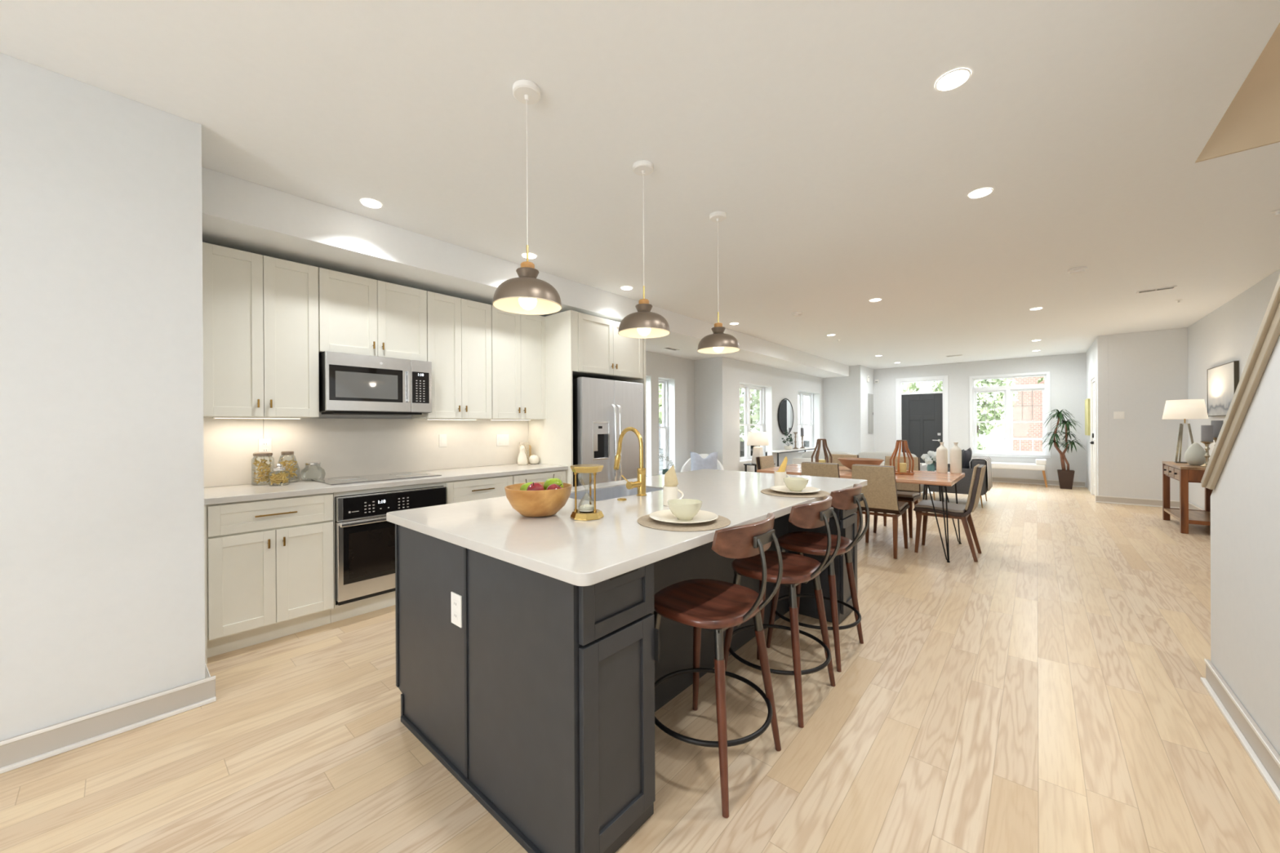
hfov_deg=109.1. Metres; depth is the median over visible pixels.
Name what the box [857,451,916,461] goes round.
cushion
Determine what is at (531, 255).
recessed light
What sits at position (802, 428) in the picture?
pillar candle
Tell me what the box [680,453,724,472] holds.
armchair
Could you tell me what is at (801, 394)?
window
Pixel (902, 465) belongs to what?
pillar candle
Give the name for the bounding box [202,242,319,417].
upper cabinet
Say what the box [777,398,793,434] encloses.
round mirror
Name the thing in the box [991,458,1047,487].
window bench
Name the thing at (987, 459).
throw blanket
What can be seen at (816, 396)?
trim
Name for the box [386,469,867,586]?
island countertop
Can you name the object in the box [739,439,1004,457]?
ground
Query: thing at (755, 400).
tree
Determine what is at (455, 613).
socket
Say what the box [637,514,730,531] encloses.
placemat
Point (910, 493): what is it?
dining chair
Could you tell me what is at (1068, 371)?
wall
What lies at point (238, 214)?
soffit
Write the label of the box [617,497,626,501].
switch
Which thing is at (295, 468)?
storage jar
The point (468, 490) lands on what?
base cabinet
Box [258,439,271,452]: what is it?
wall outlet
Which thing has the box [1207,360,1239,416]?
framed painting
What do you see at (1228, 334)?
wall
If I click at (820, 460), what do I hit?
pillar candle
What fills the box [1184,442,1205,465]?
vase
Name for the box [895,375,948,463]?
trim
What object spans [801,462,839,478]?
dining chair
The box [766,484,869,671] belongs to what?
bar stool
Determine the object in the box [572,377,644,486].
refrigerator
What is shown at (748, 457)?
window
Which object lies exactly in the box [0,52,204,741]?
wall
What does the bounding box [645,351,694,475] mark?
wall
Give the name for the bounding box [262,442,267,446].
socket
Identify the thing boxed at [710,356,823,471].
wall
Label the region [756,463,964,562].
dining table
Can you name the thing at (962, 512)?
dining chair
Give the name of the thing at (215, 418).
diffuser
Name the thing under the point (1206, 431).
pillar candle
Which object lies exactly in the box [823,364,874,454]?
wall
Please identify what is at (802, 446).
candlestick
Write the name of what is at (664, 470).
vase
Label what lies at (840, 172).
ceiling
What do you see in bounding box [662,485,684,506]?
mug
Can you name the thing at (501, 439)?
light switch
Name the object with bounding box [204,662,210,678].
baseboard
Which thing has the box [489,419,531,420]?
light bar
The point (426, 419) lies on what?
light bar
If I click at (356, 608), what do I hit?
base cabinet
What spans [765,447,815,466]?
console table
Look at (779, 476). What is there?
mug
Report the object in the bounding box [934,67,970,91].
recessed light
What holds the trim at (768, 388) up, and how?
attached to the wall at (726, 374)
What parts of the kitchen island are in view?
panel, batten trim, panel, drawer, door, handle, handle, handle, drawer, door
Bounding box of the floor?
[0,481,1279,852]
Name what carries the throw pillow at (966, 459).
on the armchair at (963, 485)
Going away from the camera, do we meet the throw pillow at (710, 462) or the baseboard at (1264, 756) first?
the baseboard at (1264, 756)
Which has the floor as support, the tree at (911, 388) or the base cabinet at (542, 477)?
the base cabinet at (542, 477)
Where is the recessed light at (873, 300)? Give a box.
[869,298,881,302]
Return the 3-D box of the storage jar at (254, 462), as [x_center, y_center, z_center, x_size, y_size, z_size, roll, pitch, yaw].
[-2.558,0.285,3.091,0.120,0.218,0.120,0,0,41]
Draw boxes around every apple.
[520,479,533,490]
[526,482,544,490]
[543,474,563,489]
[546,483,562,489]
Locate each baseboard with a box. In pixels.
[0,675,216,773]
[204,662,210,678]
[991,476,1084,487]
[1095,495,1179,508]
[1188,502,1204,510]
[1200,658,1279,804]
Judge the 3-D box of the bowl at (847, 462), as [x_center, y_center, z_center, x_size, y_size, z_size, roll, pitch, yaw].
[2.554,0.447,5.284,0.500,0.142,0.350,0,0,41]
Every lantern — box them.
[811,439,832,462]
[889,440,914,475]
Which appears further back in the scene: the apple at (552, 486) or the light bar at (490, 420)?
the light bar at (490, 420)
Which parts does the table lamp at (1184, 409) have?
frame, lamp shade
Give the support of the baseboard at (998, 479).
attached to the wall at (1068, 371)
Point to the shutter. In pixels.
(660, 424)
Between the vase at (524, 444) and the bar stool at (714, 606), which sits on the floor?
the bar stool at (714, 606)
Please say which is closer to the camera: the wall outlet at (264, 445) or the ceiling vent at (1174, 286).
the wall outlet at (264, 445)
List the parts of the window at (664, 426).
sash, sash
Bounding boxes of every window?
[658,378,668,475]
[739,383,764,462]
[798,391,817,453]
[972,374,1046,454]
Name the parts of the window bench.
seat, leg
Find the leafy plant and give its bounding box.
[781,429,793,449]
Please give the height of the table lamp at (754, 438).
0.570 m
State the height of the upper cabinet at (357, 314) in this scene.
0.588 m
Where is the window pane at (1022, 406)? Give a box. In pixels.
[1012,391,1042,421]
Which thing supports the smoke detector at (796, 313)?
attached to the ceiling
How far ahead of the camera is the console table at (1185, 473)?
5.46 m
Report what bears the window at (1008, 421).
in the wall at (1068, 371)
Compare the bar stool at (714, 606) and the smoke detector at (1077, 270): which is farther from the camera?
the smoke detector at (1077, 270)
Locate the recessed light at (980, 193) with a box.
[968,187,992,198]
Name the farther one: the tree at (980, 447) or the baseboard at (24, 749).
the tree at (980, 447)
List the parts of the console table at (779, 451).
leg, edge rail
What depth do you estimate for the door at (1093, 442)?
8.19 m
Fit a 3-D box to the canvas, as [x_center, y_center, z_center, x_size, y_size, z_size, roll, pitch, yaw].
[8.554,-0.179,8.701,0.041,0.690,0.730,0,0,41]
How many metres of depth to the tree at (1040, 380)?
18.35 m
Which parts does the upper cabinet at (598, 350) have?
frame, door, door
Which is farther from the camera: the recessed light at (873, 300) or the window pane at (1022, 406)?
the window pane at (1022, 406)
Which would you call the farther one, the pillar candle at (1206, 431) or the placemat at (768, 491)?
the pillar candle at (1206, 431)
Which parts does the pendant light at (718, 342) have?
cord, bulb, lamp shade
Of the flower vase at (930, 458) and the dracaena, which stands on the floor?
the dracaena
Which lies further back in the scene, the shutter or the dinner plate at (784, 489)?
the shutter
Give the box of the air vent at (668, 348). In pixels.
[663,346,679,351]
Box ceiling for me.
[0,0,1279,368]
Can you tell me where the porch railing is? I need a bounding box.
[977,437,1042,451]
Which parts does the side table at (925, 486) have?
leg, leg, leg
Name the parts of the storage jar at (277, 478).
lid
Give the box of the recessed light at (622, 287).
[621,286,632,289]
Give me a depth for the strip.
2.50 m
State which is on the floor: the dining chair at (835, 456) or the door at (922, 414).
the dining chair at (835, 456)
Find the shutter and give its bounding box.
[658,423,660,448]
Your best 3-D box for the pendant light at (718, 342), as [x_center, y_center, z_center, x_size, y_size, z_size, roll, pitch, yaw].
[0.534,-0.977,3.116,0.288,0.938,0.288,0,0,41]
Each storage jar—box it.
[251,452,274,485]
[268,463,289,485]
[275,451,299,483]
[300,462,325,481]
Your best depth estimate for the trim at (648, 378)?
7.32 m
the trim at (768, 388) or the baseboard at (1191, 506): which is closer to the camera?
the baseboard at (1191, 506)
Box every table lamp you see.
[746,431,768,463]
[1161,399,1208,463]
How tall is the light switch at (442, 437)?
0.116 m
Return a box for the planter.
[1057,469,1075,488]
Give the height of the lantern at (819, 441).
0.368 m
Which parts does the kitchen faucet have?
spout, lever handle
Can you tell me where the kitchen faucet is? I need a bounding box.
[613,426,646,496]
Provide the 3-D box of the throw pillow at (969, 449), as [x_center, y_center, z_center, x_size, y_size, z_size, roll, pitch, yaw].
[5.568,0.539,7.739,0.111,0.356,0.360,0,0,39]
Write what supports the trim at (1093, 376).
attached to the wall at (1137, 372)
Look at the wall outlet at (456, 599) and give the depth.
1.69 m
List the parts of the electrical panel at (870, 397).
door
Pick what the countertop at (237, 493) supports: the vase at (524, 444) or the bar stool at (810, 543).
the vase at (524, 444)
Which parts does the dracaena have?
crown, crown, crown, crown, crown, crown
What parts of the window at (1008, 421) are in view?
sash, sash, sash, sash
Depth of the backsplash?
3.61 m
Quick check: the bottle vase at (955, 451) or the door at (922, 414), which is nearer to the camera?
the bottle vase at (955, 451)
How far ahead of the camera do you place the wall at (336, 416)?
3.66 m
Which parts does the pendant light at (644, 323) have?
cord, stem, lamp shade, bulb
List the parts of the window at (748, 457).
sash, sash, sill, sash, sash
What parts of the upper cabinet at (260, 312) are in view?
door, handle, handle, door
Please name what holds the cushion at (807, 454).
on the sofa
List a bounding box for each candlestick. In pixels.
[792,431,798,448]
[800,435,804,448]
[1199,441,1213,466]
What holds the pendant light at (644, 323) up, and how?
hanging from the ceiling
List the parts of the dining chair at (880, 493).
leg, leg, panel, seat frame, leg, seat, leg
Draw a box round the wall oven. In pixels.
[334,485,445,605]
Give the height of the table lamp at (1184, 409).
0.808 m
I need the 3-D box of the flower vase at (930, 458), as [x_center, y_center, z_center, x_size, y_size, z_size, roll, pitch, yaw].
[4.557,0.542,7.120,0.286,0.324,0.248,0,0,41]
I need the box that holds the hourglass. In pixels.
[570,464,604,520]
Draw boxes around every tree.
[658,383,662,424]
[739,387,759,455]
[902,382,924,393]
[928,377,1019,437]
[977,436,987,450]
[1035,376,1044,384]
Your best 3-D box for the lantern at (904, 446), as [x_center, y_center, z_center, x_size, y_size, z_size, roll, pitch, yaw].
[2.865,0.332,4.986,0.230,0.368,0.232,0,0,33]
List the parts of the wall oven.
handle, door, door glass, control panel, control glass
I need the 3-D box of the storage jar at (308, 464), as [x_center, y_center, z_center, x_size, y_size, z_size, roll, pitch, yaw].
[-2.378,0.325,3.313,0.152,0.134,0.152,0,0,41]
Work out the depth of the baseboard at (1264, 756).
1.84 m
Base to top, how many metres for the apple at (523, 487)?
0.083 m
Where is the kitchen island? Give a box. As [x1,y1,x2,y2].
[395,506,857,852]
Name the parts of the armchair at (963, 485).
armrest, backrest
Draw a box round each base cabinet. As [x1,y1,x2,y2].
[206,493,333,657]
[330,481,444,622]
[444,475,512,504]
[511,470,566,484]
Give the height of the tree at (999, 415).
4.905 m
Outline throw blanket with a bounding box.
[969,456,992,491]
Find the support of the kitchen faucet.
on the island countertop at (558, 546)
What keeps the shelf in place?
attached to the console table at (1185, 473)
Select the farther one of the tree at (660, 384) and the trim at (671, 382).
the tree at (660, 384)
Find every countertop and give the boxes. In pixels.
[204,462,568,505]
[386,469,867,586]
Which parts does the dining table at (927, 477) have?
leg, leg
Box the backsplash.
[203,417,528,487]
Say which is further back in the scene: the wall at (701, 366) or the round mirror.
the round mirror
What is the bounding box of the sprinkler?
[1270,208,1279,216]
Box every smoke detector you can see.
[791,311,802,316]
[1067,266,1087,274]
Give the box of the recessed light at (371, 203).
[360,198,382,208]
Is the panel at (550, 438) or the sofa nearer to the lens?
the panel at (550, 438)
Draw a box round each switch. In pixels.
[439,434,446,447]
[496,434,508,445]
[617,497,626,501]
[1113,411,1124,418]
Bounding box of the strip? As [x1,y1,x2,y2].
[204,505,207,664]
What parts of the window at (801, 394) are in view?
sash, sash, sash, sill, sash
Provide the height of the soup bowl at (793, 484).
0.070 m
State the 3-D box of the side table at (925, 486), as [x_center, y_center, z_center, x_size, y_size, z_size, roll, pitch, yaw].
[4.569,0.986,7.100,0.480,0.560,0.480,0,0,41]
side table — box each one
[743,462,775,472]
[921,470,943,501]
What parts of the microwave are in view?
door glass, handle, control panel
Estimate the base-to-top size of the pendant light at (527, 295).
0.938 m
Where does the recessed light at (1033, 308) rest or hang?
in the ceiling
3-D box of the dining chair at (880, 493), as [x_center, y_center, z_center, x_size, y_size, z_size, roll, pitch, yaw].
[2.476,0.832,4.704,0.436,0.900,0.566,0,0,41]
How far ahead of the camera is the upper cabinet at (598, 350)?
4.74 m
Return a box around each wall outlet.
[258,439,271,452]
[450,591,462,627]
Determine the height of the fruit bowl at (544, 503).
0.124 m
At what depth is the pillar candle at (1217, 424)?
5.33 m
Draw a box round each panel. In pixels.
[528,310,573,487]
[625,338,646,476]
[867,393,873,433]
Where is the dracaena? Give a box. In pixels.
[1039,409,1084,488]
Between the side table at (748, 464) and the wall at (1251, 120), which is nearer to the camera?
the wall at (1251, 120)
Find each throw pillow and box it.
[689,451,717,471]
[961,448,964,468]
[962,449,970,468]
[966,447,972,466]
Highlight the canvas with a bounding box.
[1084,398,1090,435]
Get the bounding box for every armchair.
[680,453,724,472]
[928,458,987,507]
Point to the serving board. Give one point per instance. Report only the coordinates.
(530, 446)
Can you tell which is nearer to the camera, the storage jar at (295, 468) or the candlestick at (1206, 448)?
the storage jar at (295, 468)
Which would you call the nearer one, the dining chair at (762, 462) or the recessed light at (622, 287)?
the recessed light at (622, 287)
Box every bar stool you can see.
[653,512,782,817]
[723,495,840,728]
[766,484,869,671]
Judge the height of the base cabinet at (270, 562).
0.878 m
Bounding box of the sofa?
[792,450,927,494]
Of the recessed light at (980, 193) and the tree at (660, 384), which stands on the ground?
the tree at (660, 384)
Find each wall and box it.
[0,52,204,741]
[212,412,511,487]
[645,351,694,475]
[693,358,710,454]
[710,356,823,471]
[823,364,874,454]
[873,352,1086,487]
[1085,327,1188,501]
[1187,268,1279,510]
[1195,22,1279,162]
[1210,334,1279,755]
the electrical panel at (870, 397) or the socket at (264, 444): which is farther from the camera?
the electrical panel at (870, 397)
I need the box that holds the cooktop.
[311,471,441,484]
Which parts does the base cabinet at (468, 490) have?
handle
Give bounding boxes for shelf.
[1164,508,1210,521]
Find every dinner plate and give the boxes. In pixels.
[648,509,718,524]
[768,485,820,493]
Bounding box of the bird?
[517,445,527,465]
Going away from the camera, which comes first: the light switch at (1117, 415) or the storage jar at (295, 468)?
the storage jar at (295, 468)
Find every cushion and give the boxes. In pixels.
[801,450,852,458]
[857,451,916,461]
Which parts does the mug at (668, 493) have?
handle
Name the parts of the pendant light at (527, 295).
lamp shade, cord, stem, bulb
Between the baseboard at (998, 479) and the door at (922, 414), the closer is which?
the baseboard at (998, 479)
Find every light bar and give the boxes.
[213,417,302,418]
[426,418,477,420]
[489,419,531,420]
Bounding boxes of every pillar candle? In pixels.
[800,427,804,435]
[818,459,825,462]
[897,462,906,472]
[1200,425,1213,441]
[1210,420,1222,437]
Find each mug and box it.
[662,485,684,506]
[774,471,790,485]
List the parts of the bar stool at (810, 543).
leg, leg, seat frame, seat, leg, backrest, rod, leg, rod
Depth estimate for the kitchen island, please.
1.48 m
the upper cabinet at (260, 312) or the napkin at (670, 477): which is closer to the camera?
the napkin at (670, 477)
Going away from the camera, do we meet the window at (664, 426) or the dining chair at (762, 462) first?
the dining chair at (762, 462)
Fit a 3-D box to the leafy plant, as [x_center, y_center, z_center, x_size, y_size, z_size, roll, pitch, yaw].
[3.086,0.271,9.522,0.248,0.426,0.270,0,0,9]
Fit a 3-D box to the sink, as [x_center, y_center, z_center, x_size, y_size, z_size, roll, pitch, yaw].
[-0.162,0.482,2.690,0.374,0.180,0.634,0,0,41]
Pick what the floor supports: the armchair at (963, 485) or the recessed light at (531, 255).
the armchair at (963, 485)
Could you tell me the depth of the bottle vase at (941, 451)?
5.05 m
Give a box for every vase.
[519,442,528,463]
[657,453,675,474]
[920,450,936,471]
[936,442,947,472]
[950,442,961,473]
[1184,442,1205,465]
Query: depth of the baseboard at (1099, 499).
7.22 m
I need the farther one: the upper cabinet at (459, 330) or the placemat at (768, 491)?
the upper cabinet at (459, 330)
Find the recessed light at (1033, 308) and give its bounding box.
[1029,307,1042,310]
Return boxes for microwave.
[318,351,431,415]
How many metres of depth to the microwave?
3.35 m
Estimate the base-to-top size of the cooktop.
0.007 m
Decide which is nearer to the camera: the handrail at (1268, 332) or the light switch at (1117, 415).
the handrail at (1268, 332)
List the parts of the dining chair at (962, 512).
leg, leg, seat, seat frame, leg, backrest, leg, panel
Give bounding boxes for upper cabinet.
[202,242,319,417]
[318,267,426,361]
[411,291,492,419]
[480,305,546,419]
[572,310,643,381]
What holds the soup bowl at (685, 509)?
on the dinner plate at (666, 516)
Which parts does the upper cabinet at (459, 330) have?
door, door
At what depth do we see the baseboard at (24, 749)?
1.91 m
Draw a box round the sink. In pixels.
[568,485,662,501]
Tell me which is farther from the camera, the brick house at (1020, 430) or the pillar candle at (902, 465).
the brick house at (1020, 430)
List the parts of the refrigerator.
door, dispenser lever, dispenser panel, dispenser frame, handle, handle, door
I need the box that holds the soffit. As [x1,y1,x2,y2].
[201,166,848,377]
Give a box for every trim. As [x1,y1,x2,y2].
[645,375,651,475]
[657,377,675,475]
[739,382,772,461]
[797,390,819,447]
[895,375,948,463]
[968,371,1051,457]
[1089,370,1097,495]
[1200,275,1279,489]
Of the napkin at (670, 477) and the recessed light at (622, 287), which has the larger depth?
the recessed light at (622, 287)
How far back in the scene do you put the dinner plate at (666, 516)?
1.84 m
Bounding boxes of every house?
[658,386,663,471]
[1008,376,1044,451]
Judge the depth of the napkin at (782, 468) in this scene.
2.85 m
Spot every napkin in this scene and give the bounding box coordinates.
[664,465,678,487]
[775,456,787,471]
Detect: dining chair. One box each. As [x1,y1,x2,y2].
[755,455,774,470]
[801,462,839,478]
[828,453,859,466]
[851,464,909,559]
[873,456,920,537]
[913,464,986,561]
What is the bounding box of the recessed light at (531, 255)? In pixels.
[521,253,537,258]
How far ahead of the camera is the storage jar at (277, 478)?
3.05 m
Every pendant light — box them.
[492,80,561,315]
[617,160,670,338]
[697,211,739,354]
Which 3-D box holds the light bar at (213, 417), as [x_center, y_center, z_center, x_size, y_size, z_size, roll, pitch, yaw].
[-2.550,-0.057,3.056,0.024,0.009,0.460,0,0,41]
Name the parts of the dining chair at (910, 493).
leg, leg, backrest, seat frame, seat, leg, leg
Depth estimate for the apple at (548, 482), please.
1.99 m
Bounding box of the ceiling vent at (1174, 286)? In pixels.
[1136,285,1177,293]
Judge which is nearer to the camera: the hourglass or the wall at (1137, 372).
the hourglass
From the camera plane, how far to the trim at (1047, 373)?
9.96 m
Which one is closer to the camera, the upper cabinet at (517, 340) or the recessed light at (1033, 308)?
the upper cabinet at (517, 340)
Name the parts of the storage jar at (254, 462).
lid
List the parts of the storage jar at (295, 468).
lid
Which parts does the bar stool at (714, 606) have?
seat frame, leg, seat, leg, backrest, rod, leg, rod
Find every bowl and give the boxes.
[504,482,572,516]
[666,498,702,520]
[782,477,808,492]
[837,457,884,470]
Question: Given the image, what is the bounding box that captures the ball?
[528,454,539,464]
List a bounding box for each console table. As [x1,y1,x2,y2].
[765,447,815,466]
[1162,461,1213,533]
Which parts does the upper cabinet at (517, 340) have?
door, door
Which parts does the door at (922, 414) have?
handle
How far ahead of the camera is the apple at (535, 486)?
1.91 m
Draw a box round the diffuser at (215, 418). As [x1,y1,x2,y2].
[214,417,248,418]
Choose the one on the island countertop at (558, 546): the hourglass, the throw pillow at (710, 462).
the hourglass
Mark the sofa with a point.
(806, 456)
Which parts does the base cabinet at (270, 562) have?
door, handle, drawer, handle, handle, door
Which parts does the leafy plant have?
pot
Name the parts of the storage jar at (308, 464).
lid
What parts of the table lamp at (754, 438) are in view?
lamp shade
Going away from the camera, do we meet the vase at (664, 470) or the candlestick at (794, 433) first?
the vase at (664, 470)
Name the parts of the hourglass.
post, glass bulb, post, post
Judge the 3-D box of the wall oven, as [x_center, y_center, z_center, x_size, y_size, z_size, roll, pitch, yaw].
[-1.937,0.815,3.412,0.660,0.708,0.724,0,0,41]
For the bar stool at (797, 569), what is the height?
0.956 m
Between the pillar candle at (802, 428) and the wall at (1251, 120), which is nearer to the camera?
the wall at (1251, 120)
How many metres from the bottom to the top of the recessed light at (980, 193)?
0.004 m
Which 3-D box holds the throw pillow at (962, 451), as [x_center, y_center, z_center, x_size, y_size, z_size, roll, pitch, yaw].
[5.172,0.562,7.414,0.380,0.376,0.131,0,0,-37]
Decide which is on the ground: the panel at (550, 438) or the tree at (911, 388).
the tree at (911, 388)
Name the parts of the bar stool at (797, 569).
leg, leg, seat frame, seat, leg, backrest, rod, leg, rod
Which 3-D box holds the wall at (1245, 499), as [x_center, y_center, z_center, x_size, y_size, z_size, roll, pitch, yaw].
[0.709,-0.072,-0.267,0.120,2.738,6.610,0,0,41]
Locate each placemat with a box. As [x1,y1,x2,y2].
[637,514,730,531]
[760,488,830,497]
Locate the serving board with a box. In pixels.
[524,444,531,457]
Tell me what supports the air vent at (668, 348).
attached to the wall at (657, 365)
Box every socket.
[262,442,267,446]
[453,599,457,608]
[453,611,457,620]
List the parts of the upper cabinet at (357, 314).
door, door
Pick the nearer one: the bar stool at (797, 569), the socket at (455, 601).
the socket at (455, 601)
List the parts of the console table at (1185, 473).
leg, drawer, drawer, drawer, leg, rail, rail, rail, leg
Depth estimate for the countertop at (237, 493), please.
3.09 m
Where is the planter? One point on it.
(1065, 477)
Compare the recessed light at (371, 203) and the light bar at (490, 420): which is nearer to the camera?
the recessed light at (371, 203)
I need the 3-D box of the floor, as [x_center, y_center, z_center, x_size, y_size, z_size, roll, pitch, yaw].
[2.240,1.341,4.621,7.300,0.120,16.300,0,0,41]
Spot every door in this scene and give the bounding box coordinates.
[902,393,942,466]
[1089,382,1095,496]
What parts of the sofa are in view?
armrest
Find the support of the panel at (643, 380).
on the floor

